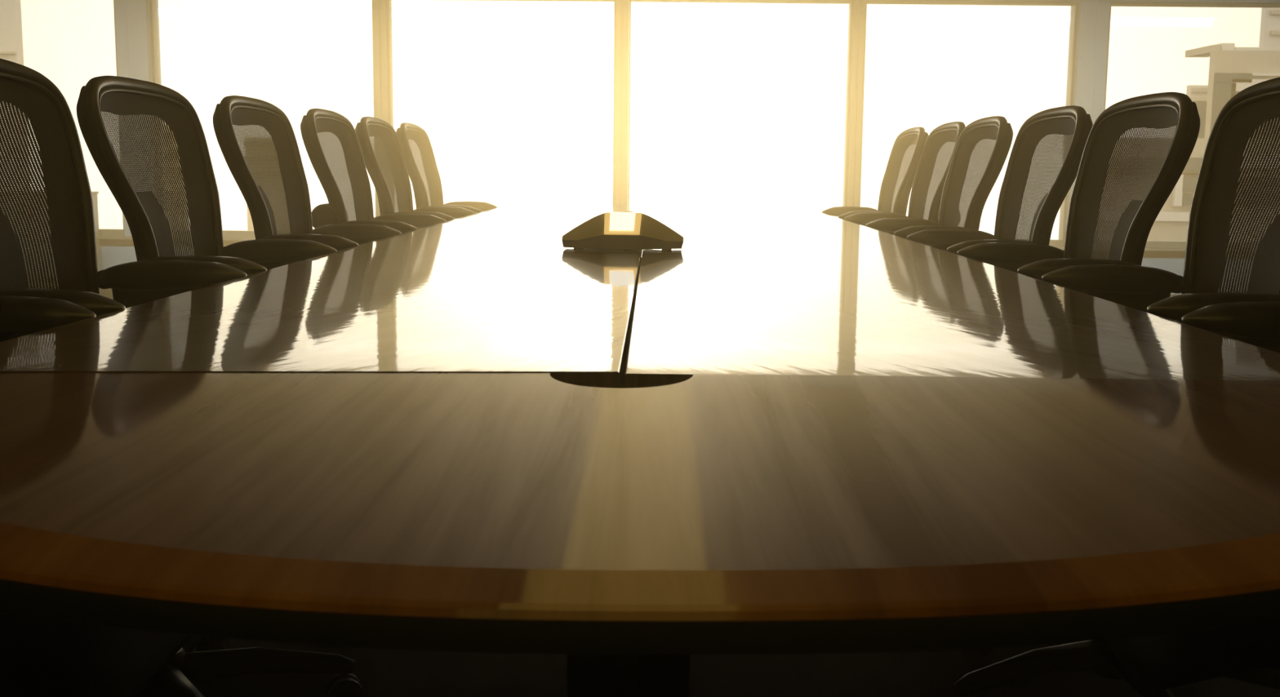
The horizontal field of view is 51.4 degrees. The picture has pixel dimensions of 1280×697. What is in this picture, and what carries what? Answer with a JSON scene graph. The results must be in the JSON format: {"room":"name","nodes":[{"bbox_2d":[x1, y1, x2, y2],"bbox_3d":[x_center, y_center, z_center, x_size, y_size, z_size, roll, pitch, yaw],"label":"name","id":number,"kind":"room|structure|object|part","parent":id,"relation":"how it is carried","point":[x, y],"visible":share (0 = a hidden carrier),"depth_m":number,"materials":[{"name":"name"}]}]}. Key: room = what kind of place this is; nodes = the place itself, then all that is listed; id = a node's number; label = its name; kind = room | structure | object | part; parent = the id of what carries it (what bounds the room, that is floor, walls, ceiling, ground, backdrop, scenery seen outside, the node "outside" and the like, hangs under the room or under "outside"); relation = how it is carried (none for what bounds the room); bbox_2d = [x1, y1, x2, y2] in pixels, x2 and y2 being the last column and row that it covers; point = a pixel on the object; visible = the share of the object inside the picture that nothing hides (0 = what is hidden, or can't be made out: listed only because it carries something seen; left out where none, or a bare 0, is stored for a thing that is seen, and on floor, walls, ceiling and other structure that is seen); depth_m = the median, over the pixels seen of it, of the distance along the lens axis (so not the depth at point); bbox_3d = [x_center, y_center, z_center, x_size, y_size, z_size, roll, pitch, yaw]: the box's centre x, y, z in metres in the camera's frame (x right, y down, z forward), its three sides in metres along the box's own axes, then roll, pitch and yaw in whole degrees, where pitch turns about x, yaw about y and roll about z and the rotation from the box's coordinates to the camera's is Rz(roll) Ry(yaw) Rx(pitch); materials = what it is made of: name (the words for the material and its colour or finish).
{"room":"conference room","nodes":[
{"label":"conference room","id":0,"kind":"room"},
{"bbox_2d":[114,0,166,236],"bbox_3d":[-3.752,-1.738,9.985,0.257,1.789,0.250,1,8,1],"label":"window frame","id":1,"kind":"structure","parent":0,"point":[132,17],"depth_m":9.81,"materials":[{"name":"beige metal"}]},
{"bbox_2d":[29,285,1279,696],"bbox_3d":[0.043,0.455,3.874,11.000,0.100,13.150,1,8,1],"label":"floor","id":2,"kind":"structure","parent":0,"point":[380,673],"depth_m":2.45,"materials":[{"name":"carpet"}]},
{"bbox_2d":[0,191,100,285],"bbox_3d":[-4.427,-0.816,9.828,0.736,0.682,0.385,1,8,1],"label":"storage cabinet","id":3,"kind":"object","parent":2,"relation":"on","point":[94,193],"visible":0.12,"depth_m":9.70,"materials":[{"name":"grey"}]},
{"bbox_3d":[-4.610,-0.817,9.668,0.352,0.585,0.015,1,8,1],"label":"door","id":4,"kind":"part","parent":3,"relation":"part of","materials":[{"name":"grey"}]},
{"bbox_3d":[-4.248,-0.813,9.663,0.352,0.585,0.015,1,8,1],"label":"door","id":5,"kind":"part","parent":3,"relation":"part of","materials":[{"name":"grey"}]},
{"bbox_2d":[0,295,193,696],"bbox_3d":[-0.796,0.176,1.485,0.640,1.095,0.650,1,8,1],"label":"office chair","id":6,"kind":"object","parent":2,"relation":"on","point":[41,656],"visible":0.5,"depth_m":1.37,"materials":[{"name":"black fabric"}]},
{"bbox_3d":[-0.765,0.299,1.496,0.460,0.111,0.490,1,8,1],"label":"seat","id":7,"kind":"part","parent":6,"relation":"part of","materials":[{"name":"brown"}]},
{"bbox_2d":[0,58,364,696],"bbox_3d":[-0.787,0.088,2.119,0.640,1.095,0.650,1,8,1],"label":"office chair","id":8,"kind":"object","parent":2,"relation":"on","point":[68,206],"visible":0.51,"depth_m":2.22,"materials":[{"name":"black"}]},
{"bbox_3d":[-0.986,-0.183,2.079,0.153,0.552,0.566,1,8,1],"label":"frame","id":9,"kind":"part","parent":8,"relation":"part of","materials":[{"name":"grey plastic"}]},
{"bbox_3d":[-0.944,-0.122,2.351,0.034,0.033,0.022,1,8,1],"label":"arm knob","id":10,"kind":"part","parent":8,"relation":"part of","materials":[{"name":"grey plastic"}]},
{"bbox_3d":[-0.889,0.553,2.034,0.049,0.067,0.289,6,10,34],"label":"leg","id":11,"kind":"part","parent":8,"relation":"part of","materials":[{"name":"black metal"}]},
{"bbox_3d":[-0.684,0.555,2.038,0.050,0.067,0.289,-5,10,-37],"label":"leg","id":12,"kind":"part","parent":8,"relation":"part of","materials":[{"name":"black metal"}]},
{"bbox_3d":[-0.788,0.510,2.348,0.050,0.067,0.289,1,8,1],"label":"leg","id":13,"kind":"part","parent":8,"relation":"part of","materials":[{"name":"black metal"}]},
{"bbox_3d":[-0.625,0.528,2.233,0.289,0.067,0.049,-2,8,-19],"label":"leg","id":14,"kind":"part","parent":8,"relation":"part of","materials":[{"name":"black metal"}]},
{"bbox_2d":[76,75,337,275],"bbox_3d":[-0.778,-0.004,2.777,0.640,1.095,0.650,1,8,1],"label":"office chair","id":15,"kind":"object","parent":2,"relation":"on","point":[149,226],"visible":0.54,"depth_m":2.73,"materials":[{"name":"black fabric"}]},
{"bbox_3d":[-0.976,-0.275,2.737,0.153,0.552,0.566,1,8,1],"label":"frame","id":16,"kind":"part","parent":15,"relation":"part of","materials":[{"name":"grey plastic"}]},
{"bbox_2d":[213,95,401,250],"bbox_3d":[-0.767,-0.109,3.535,0.640,1.095,0.650,1,8,1],"label":"office chair","id":17,"kind":"object","parent":2,"relation":"on","point":[233,111],"visible":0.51,"depth_m":3.49,"materials":[{"name":"black"}]},
{"bbox_3d":[-0.966,-0.380,3.495,0.153,0.552,0.566,1,8,1],"label":"frame","id":18,"kind":"part","parent":17,"relation":"part of","materials":[{"name":"grey plastic"}]},
{"bbox_2d":[300,108,445,233],"bbox_3d":[-0.756,-0.220,4.327,0.640,1.095,0.650,1,8,1],"label":"office chair","id":19,"kind":"object","parent":2,"relation":"on","point":[316,121],"visible":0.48,"depth_m":4.26,"materials":[{"name":"black"}]},
{"bbox_3d":[-0.954,-0.491,4.287,0.153,0.552,0.566,1,8,1],"label":"frame","id":20,"kind":"part","parent":19,"relation":"part of","materials":[{"name":"grey plastic"}]},
{"bbox_2d":[355,116,475,221],"bbox_3d":[-0.745,-0.320,5.050,0.640,1.095,0.650,1,8,1],"label":"office chair","id":21,"kind":"object","parent":2,"relation":"on","point":[368,127],"visible":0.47,"depth_m":5.02,"materials":[{"name":"black"}]},
{"bbox_3d":[-0.944,-0.591,5.010,0.153,0.552,0.566,1,8,1],"label":"frame","id":22,"kind":"part","parent":21,"relation":"part of","materials":[{"name":"grey plastic"}]},
{"bbox_2d":[395,122,497,213],"bbox_3d":[-0.735,-0.422,5.783,0.640,1.095,0.650,1,8,1],"label":"office chair","id":23,"kind":"object","parent":2,"relation":"on","point":[406,131],"visible":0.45,"depth_m":5.76,"materials":[{"name":"black"}]},
{"bbox_3d":[-0.933,-0.693,5.743,0.153,0.552,0.566,1,8,1],"label":"frame","id":24,"kind":"part","parent":23,"relation":"part of","materials":[{"name":"grey plastic"}]},
{"bbox_2d":[0,203,1279,696],"bbox_3d":[0.034,0.048,3.781,1.444,0.732,6.256,1,8,1],"label":"conference table","id":25,"kind":"object","parent":2,"relation":"on","point":[777,430],"visible":0.88,"depth_m":0.97,"materials":[{"name":"veneer"},{"name":"wood"}]},
{"bbox_3d":[-0.356,-0.076,2.101,0.693,0.029,1.678,1,8,1],"label":"tabletop panel","id":26,"kind":"part","parent":25,"relation":"part of","materials":[{"name":"brown wood"}]},
{"bbox_3d":[-0.332,-0.304,3.745,0.695,0.028,1.787,1,8,1],"label":"tabletop panel","id":27,"kind":"part","parent":25,"relation":"part of","materials":[{"name":"brown wood"}]},
{"bbox_3d":[-0.308,-0.534,5.394,0.695,0.028,1.617,1,8,1],"label":"tabletop panel","id":28,"kind":"part","parent":25,"relation":"part of","materials":[{"name":"brown wood"}]},
{"bbox_3d":[-0.073,-0.238,3.178,0.146,0.001,0.236,1,8,1],"label":"hatch lid","id":29,"kind":"part","parent":25,"relation":"part of","materials":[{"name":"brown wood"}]},
{"bbox_3d":[-0.073,-0.237,3.176,0.152,0.001,0.245,1,8,1],"label":"hatch frame","id":30,"kind":"part","parent":25,"relation":"part of","materials":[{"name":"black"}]},
{"bbox_2d":[561,210,683,250],"bbox_3d":[-0.039,-0.290,3.234,0.290,0.091,0.246,1,8,2],"label":"phone","id":31,"kind":"object","parent":25,"relation":"on","point":[628,229],"visible":0.99,"depth_m":3.15,"materials":[{"name":"black plastic"}]},
{"bbox_3d":[-0.001,0.086,0.987,1.440,0.032,0.707,1,8,1],"label":"panel","id":32,"kind":"part","parent":25,"relation":"part of","materials":[{"name":"brown wood"}]},
{"bbox_3d":[-0.002,0.089,0.986,1.443,0.023,0.708,1,8,1],"label":"edge trim","id":33,"kind":"part","parent":25,"relation":"part of","materials":[{"name":"brown wood"}]},
{"bbox_3d":[0.077,-0.687,6.522,1.440,0.028,0.620,1,8,1],"label":"panel","id":34,"kind":"part","parent":25,"relation":"part of","materials":[{"name":"brown wood"}]},
{"bbox_3d":[0.409,-0.529,5.415,0.742,0.028,1.597,1,8,1],"label":"tabletop panel","id":35,"kind":"part","parent":25,"relation":"part of","materials":[{"name":"brown wood"}]},
{"bbox_3d":[0.386,-0.305,3.803,0.742,0.028,1.772,1,8,1],"label":"tabletop panel","id":36,"kind":"part","parent":25,"relation":"part of","materials":[{"name":"brown wood"}]},
{"bbox_3d":[0.363,-0.079,2.184,0.742,0.029,1.762,1,8,1],"label":"tabletop panel","id":37,"kind":"part","parent":25,"relation":"part of","materials":[{"name":"brown wood"}]},
{"bbox_3d":[0.758,-0.293,3.750,0.003,0.024,4.870,1,8,1],"label":"edge trim","id":38,"kind":"part","parent":25,"relation":"part of","materials":[{"name":"wood"}]},
{"bbox_2d":[822,127,928,225],"bbox_3d":[0.881,-0.382,5.614,0.640,1.095,0.650,1,8,1],"label":"office chair","id":39,"kind":"object","parent":2,"relation":"on","point":[917,137],"visible":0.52,"depth_m":5.60,"materials":[{"name":"black"}]},
{"bbox_3d":[1.085,-0.649,5.579,0.153,0.552,0.566,1,8,1],"label":"frame","id":40,"kind":"part","parent":39,"relation":"part of","materials":[{"name":"grey plastic"}]},
{"bbox_2d":[844,121,965,232],"bbox_3d":[0.871,-0.284,4.911,0.640,1.095,0.650,1,8,1],"label":"office chair","id":41,"kind":"object","parent":2,"relation":"on","point":[950,132],"visible":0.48,"depth_m":4.96,"materials":[{"name":"black fabric"}]},
{"bbox_3d":[1.075,-0.551,4.876,0.153,0.552,0.566,1,8,1],"label":"frame","id":42,"kind":"part","parent":41,"relation":"part of","materials":[{"name":"grey plastic"}]},
{"bbox_2d":[866,115,1013,246],"bbox_3d":[0.863,-0.207,4.356,0.640,1.095,0.650,1,8,1],"label":"office chair","id":43,"kind":"object","parent":2,"relation":"on","point":[965,164],"visible":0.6,"depth_m":4.32,"materials":[{"name":"black fabric"}]},
{"bbox_3d":[1.067,-0.474,4.321,0.153,0.552,0.566,1,8,1],"label":"frame","id":44,"kind":"part","parent":43,"relation":"part of","materials":[{"name":"grey plastic"}]},
{"bbox_2d":[906,105,1093,263],"bbox_3d":[0.852,-0.102,3.603,0.640,1.095,0.650,1,8,1],"label":"office chair","id":45,"kind":"object","parent":2,"relation":"on","point":[1073,122],"visible":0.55,"depth_m":3.58,"materials":[{"name":"black fabric"}]},
{"bbox_3d":[1.056,-0.369,3.568,0.153,0.552,0.566,1,8,1],"label":"frame","id":46,"kind":"part","parent":45,"relation":"part of","materials":[{"name":"grey plastic"}]},
{"bbox_2d":[957,92,1199,292],"bbox_3d":[0.843,-0.011,2.950,0.640,1.095,0.650,1,8,1],"label":"office chair","id":47,"kind":"object","parent":2,"relation":"on","point":[1164,110],"visible":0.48,"depth_m":2.91,"materials":[{"name":"black fabric"}]},
{"bbox_3d":[1.047,-0.279,2.915,0.153,0.552,0.566,1,8,1],"label":"frame","id":48,"kind":"part","parent":47,"relation":"part of","materials":[{"name":"grey plastic"}]},
{"bbox_2d":[950,77,1279,696],"bbox_3d":[0.832,0.088,2.242,0.640,1.095,0.650,1,8,1],"label":"office chair","id":49,"kind":"object","parent":2,"relation":"on","point":[1146,289],"visible":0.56,"depth_m":2.30,"materials":[{"name":"black"}]},
{"bbox_3d":[0.664,0.538,2.258,0.281,0.067,0.132,1,8,1],"label":"leg","id":50,"kind":"part","parent":49,"relation":"part of","materials":[{"name":"black metal"}]},
{"bbox_3d":[0.719,0.513,2.446,0.049,0.067,0.289,-5,10,-37],"label":"leg","id":51,"kind":"part","parent":49,"relation":"part of","materials":[{"name":"black metal"}]},
{"bbox_3d":[0.824,0.557,2.137,0.050,0.067,0.289,1,8,1],"label":"leg","id":52,"kind":"part","parent":49,"relation":"part of","materials":[{"name":"black metal"}]},
{"bbox_3d":[1.000,-0.120,2.480,0.034,0.033,0.022,1,8,1],"label":"arm knob","id":53,"kind":"part","parent":49,"relation":"part of","materials":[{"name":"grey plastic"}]},
{"bbox_3d":[1.036,-0.180,2.207,0.153,0.552,0.566,1,8,1],"label":"frame","id":54,"kind":"part","parent":49,"relation":"part of","materials":[{"name":"grey plastic"}]},
{"bbox_3d":[0.992,0.541,2.260,0.289,0.067,0.050,3,8,17],"label":"leg","id":55,"kind":"part","parent":49,"relation":"part of","materials":[{"name":"black metal"}]},
{"bbox_2d":[1101,301,1279,691],"bbox_3d":[0.823,0.181,1.573,0.640,1.095,0.650,1,8,1],"label":"office chair","id":56,"kind":"object","parent":2,"relation":"on","point":[1160,662],"visible":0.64,"depth_m":1.43,"materials":[{"name":"black"}]},
{"bbox_3d":[0.789,0.301,1.596,0.460,0.111,0.490,1,8,1],"label":"seat","id":57,"kind":"part","parent":56,"relation":"part of","materials":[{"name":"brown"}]},
{"bbox_2d":[99,239,1254,294],"bbox_3d":[0.135,-0.628,10.119,10.900,0.325,0.220,1,8,1],"label":"wall","id":58,"kind":"structure","parent":0,"point":[113,252],"depth_m":10.03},
{"bbox_2d":[98,0,124,236],"bbox_3d":[-4.493,-1.747,9.994,1.220,1.790,0.090,1,8,1],"label":"window","id":59,"kind":"structure","parent":58,"relation":"in","point":[110,233],"depth_m":10.06,"materials":[{"name":"beige paint"}]},
{"bbox_2d":[150,0,376,238],"bbox_3d":[-2.795,-1.727,9.973,1.650,1.790,0.090,1,8,1],"label":"window","id":60,"kind":"structure","parent":58,"relation":"in","point":[226,233],"depth_m":9.92,"materials":[{"name":"beige paint"}]},
{"bbox_2d":[373,0,390,216],"bbox_3d":[-1.918,-1.715,9.957,0.099,1.789,0.160,1,8,1],"label":"trim","id":61,"kind":"structure","parent":58,"relation":"attached to","point":[380,35],"depth_m":9.82,"materials":[{"name":"beige paint"}]},
{"bbox_2d":[387,0,616,212],"bbox_3d":[-1.026,-1.705,9.951,1.679,1.790,0.090,1,8,1],"label":"window","id":62,"kind":"structure","parent":58,"relation":"in","point":[389,2],"depth_m":9.87,"materials":[{"name":"beige paint"}]},
{"bbox_2d":[614,0,629,204],"bbox_3d":[-0.136,-1.693,9.934,0.095,1.789,0.160,1,8,1],"label":"window mullion","id":63,"kind":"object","parent":58,"relation":"attached to","point":[622,7],"depth_m":9.84,"materials":[{"name":"beige paint"}]},
{"bbox_2d":[97,235,1253,252],"bbox_3d":[0.137,-0.794,10.061,10.600,0.016,0.290,1,8,1],"label":"trim","id":64,"kind":"structure","parent":58,"relation":"attached to","point":[100,237],"depth_m":9.96,"materials":[{"name":"beige paint"}]},
{"bbox_2d":[627,0,852,206],"bbox_3d":[0.731,-1.683,9.928,1.633,1.790,0.090,1,8,1],"label":"window","id":65,"kind":"structure","parent":58,"relation":"in","point":[794,2],"depth_m":9.83,"materials":[{"name":"beige paint"}]},
{"bbox_2d":[845,0,866,206],"bbox_3d":[1.595,-1.672,9.913,0.090,1.789,0.160,1,8,1],"label":"window mullion","id":66,"kind":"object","parent":58,"relation":"attached to","point":[858,19],"depth_m":9.81,"materials":[{"name":"beige paint"}]},
{"bbox_2d":[858,0,1077,247],"bbox_3d":[2.415,-1.663,9.907,1.545,1.790,0.090,1,8,1],"label":"window","id":67,"kind":"structure","parent":58,"relation":"in","point":[1056,243],"depth_m":9.79,"materials":[{"name":"beige paint"}]},
{"bbox_2d":[1096,2,1279,248],"bbox_3d":[4.410,-1.638,9.882,1.971,1.790,0.090,1,8,1],"label":"window","id":68,"kind":"structure","parent":58,"relation":"in","point":[1149,244],"depth_m":9.75,"materials":[{"name":"beige paint"}]},
{"bbox_2d":[852,0,1279,4],"bbox_3d":[0.157,-2.663,9.830,10.900,0.165,0.232,1,8,1],"label":"wall header","id":69,"kind":"structure","parent":0,"point":[1272,2],"depth_m":9.68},
{"bbox_2d":[1057,0,1110,247],"bbox_3d":[3.306,-1.651,9.896,0.231,1.789,0.250,1,8,1],"label":"window frame","id":70,"kind":"structure","parent":0,"point":[1092,20],"depth_m":9.74,"materials":[{"name":"beige metal"}]},
{"label":"outside","id":71,"kind":"structure","parent":0,"visible":0},
{"bbox_2d":[1098,137,1208,240],"bbox_3d":[18.959,-0.838,50.275,4.017,14.052,0.850,1,8,1],"label":"building","id":72,"kind":"structure","parent":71,"point":[1171,222],"depth_m":49.29,"materials":[{"name":"beige concrete"}]},
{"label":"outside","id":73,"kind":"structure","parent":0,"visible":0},
{"bbox_2d":[1185,43,1279,241],"bbox_3d":[32.068,-3.504,61.530,13.759,20.500,4.250,1,8,1],"label":"office building","id":74,"kind":"structure","parent":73,"point":[1233,69],"depth_m":58.49,"materials":[{"name":"beige concrete"}]},
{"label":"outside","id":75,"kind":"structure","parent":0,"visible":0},
{"bbox_2d":[243,137,289,231],"bbox_3d":[-16.872,-1.587,60.782,1.764,15.892,0.850,1,8,1],"label":"apartment","id":76,"kind":"structure","parent":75,"point":[250,224],"depth_m":59.84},
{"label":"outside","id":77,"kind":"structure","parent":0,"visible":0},
{"bbox_2d":[1186,84,1208,138],"bbox_3d":[30.844,-1.887,75.202,1.281,25.500,0.850,1,8,1],"label":"stepped building","id":78,"kind":"structure","parent":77,"point":[1197,94],"depth_m":73.27,"materials":[{"name":"beige concrete"}]},
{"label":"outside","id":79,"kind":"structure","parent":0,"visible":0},
{"bbox_2d":[1258,8,1279,47],"bbox_3d":[48.709,-7.886,89.258,15.738,33.874,0.850,1,8,1],"label":"tower block","id":80,"kind":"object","parent":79,"point":[1269,34],"visible":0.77,"depth_m":87.37,"materials":[{"name":"beige concrete"}]},
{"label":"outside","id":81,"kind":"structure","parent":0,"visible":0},
{"bbox_2d":[0,0,30,191],"bbox_3d":[-29.421,-2.543,60.829,3.258,29.511,0.850,1,8,1],"label":"tower","id":82,"kind":"structure","parent":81,"point":[11,22],"depth_m":59.12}
]}

